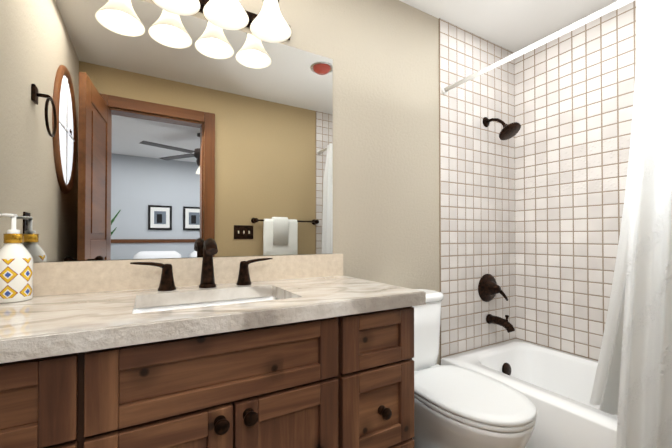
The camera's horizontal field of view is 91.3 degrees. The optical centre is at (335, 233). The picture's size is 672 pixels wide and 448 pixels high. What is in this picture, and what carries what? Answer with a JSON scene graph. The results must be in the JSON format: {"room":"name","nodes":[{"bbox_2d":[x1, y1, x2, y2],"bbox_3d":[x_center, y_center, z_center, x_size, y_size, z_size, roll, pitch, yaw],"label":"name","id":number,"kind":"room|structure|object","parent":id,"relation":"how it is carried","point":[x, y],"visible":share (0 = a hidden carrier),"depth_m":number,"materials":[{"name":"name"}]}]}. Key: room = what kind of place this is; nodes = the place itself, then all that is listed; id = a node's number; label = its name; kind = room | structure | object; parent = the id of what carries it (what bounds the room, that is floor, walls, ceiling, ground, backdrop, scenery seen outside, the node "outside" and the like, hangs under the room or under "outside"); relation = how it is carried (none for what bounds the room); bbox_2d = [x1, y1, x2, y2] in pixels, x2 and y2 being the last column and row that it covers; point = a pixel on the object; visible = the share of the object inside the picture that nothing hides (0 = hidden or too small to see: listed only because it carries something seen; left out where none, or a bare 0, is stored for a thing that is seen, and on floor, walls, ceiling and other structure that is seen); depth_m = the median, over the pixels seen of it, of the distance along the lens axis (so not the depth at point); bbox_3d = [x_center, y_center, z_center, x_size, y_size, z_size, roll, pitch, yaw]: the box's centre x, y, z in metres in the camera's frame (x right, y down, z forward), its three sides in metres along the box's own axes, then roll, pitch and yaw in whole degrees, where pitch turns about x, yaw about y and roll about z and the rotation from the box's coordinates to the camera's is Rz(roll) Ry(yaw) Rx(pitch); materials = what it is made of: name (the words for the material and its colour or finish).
{"room":"bathroom","nodes":[
{"label":"bathroom","id":0,"kind":"room"},
{"bbox_2d":[33,0,440,364],"bbox_3d":[0.059,-0.062,1.630,2.823,2.335,0.120,0,-1,-30],"label":"wall","id":1,"kind":"structure","parent":0,"point":[383,55],"depth_m":1.66,"materials":[{"name":"beige paint"}]},
{"bbox_2d":[0,0,332,261],"bbox_3d":[-0.517,-0.360,1.228,1.151,0.897,0.006,0,-1,-30],"label":"wall mirror","id":2,"kind":"object","parent":1,"relation":"attached to","point":[135,129],"visible":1,"depth_m":1.16,"materials":[{"name":"clear glass"}]},
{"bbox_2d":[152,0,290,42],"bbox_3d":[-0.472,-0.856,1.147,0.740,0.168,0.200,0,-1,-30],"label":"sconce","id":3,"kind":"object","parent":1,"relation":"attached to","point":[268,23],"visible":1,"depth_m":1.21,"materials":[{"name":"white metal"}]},
{"bbox_2d":[439,18,515,362],"bbox_3d":[0.900,-0.248,2.040,0.718,1.955,0.008,0,-1,-30],"label":"wall tiles","id":4,"kind":"structure","parent":1,"relation":"attached to","point":[476,199],"depth_m":2.00,"materials":[{"name":"white tile"}]},
{"bbox_2d":[478,274,507,301],"bbox_3d":[0.971,0.339,2.012,0.176,0.176,0.099,0,-1,-30],"label":"tub valve","id":5,"kind":"object","parent":4,"relation":"attached to","point":[489,288],"visible":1,"depth_m":2.01,"materials":[{"name":"brown metal"}]},
{"bbox_2d":[486,314,514,332],"bbox_3d":[1.001,0.538,1.988,0.060,0.104,0.167,0,-1,-30],"label":"tub spout","id":6,"kind":"object","parent":4,"relation":"attached to","point":[506,324],"visible":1,"depth_m":1.97,"materials":[{"name":"brown metal"}]},
{"bbox_2d":[483,117,520,139],"bbox_3d":[0.995,-0.646,1.972,0.126,0.174,0.211,0,-1,-30],"label":"shower head","id":7,"kind":"object","parent":4,"relation":"attached to","point":[509,131],"visible":1,"depth_m":1.93},
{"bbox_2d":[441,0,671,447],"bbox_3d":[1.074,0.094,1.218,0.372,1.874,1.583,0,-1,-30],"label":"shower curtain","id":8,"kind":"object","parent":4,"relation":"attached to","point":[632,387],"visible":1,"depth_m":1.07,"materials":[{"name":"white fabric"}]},
{"bbox_2d":[399,0,617,52],"bbox_3d":[0.487,-1.288,0.897,2.823,0.100,1.840,0,-1,-30],"label":"ceiling","id":9,"kind":"structure","parent":0,"point":[514,26],"depth_m":1.85,"materials":[{"name":"paint"}]},
{"bbox_3d":[0.487,1.147,0.870,2.823,0.100,1.840,0,-1,-30],"label":"floor","id":10,"kind":"structure","parent":0,"visible":0},
{"bbox_2d":[0,238,425,447],"bbox_3d":[-0.365,0.555,0.995,1.215,1.082,0.542,0,-1,-30],"label":"bathroom vanity","id":11,"kind":"object","parent":10,"relation":"on","point":[208,350],"visible":1,"depth_m":0.84,"materials":[{"name":"brown wood"}]},
{"bbox_2d":[0,213,32,302],"bbox_3d":[-0.901,0.065,0.915,0.085,0.242,0.082,0,-1,-30],"label":"soap dispenser","id":12,"kind":"object","parent":11,"relation":"on","point":[16,271],"visible":1,"depth_m":0.90,"materials":[{"name":"ceramic"}]},
{"bbox_2d":[130,238,272,290],"bbox_3d":[-0.438,0.103,1.135,0.467,0.173,0.130,0,-1,-30],"label":"faucet","id":13,"kind":"object","parent":11,"relation":"on","point":[207,283],"depth_m":1.15,"materials":[{"name":"brown metal"}]},
{"bbox_2d":[135,296,277,313],"bbox_3d":[-0.354,0.291,0.986,0.482,0.124,0.332,0,-1,-30],"label":"sink","id":14,"kind":"object","parent":11,"relation":"in","point":[220,300],"depth_m":1.09,"materials":[{"name":"white ceramic"}]},
{"bbox_2d":[412,289,536,447],"bbox_3d":[0.485,0.692,1.388,0.374,0.817,0.662,0,-1,-30],"label":"toilet","id":15,"kind":"object","parent":10,"relation":"on","point":[458,407],"visible":0.71,"depth_m":1.26,"materials":[{"name":"white ceramic"}]},
{"bbox_2d":[441,339,617,447],"bbox_3d":[1.289,0.896,1.333,0.713,0.408,1.580,0,-1,-30],"label":"bathtub","id":16,"kind":"object","parent":10,"relation":"on","point":[554,386],"visible":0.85,"depth_m":1.75,"materials":[{"name":"white ceramic"}]},
{"bbox_3d":[1.689,-0.064,1.504,0.120,2.335,1.720,0,-1,-30],"label":"wall","id":17,"kind":"structure","parent":0,"visible":0},
{"bbox_2d":[514,0,636,360],"bbox_3d":[1.606,-0.253,1.522,0.008,1.955,1.592,0,-1,-30],"label":"wall tile","id":18,"kind":"structure","parent":17,"relation":"attached to","point":[574,94],"depth_m":1.91,"materials":[{"name":"white tile"}]}
]}

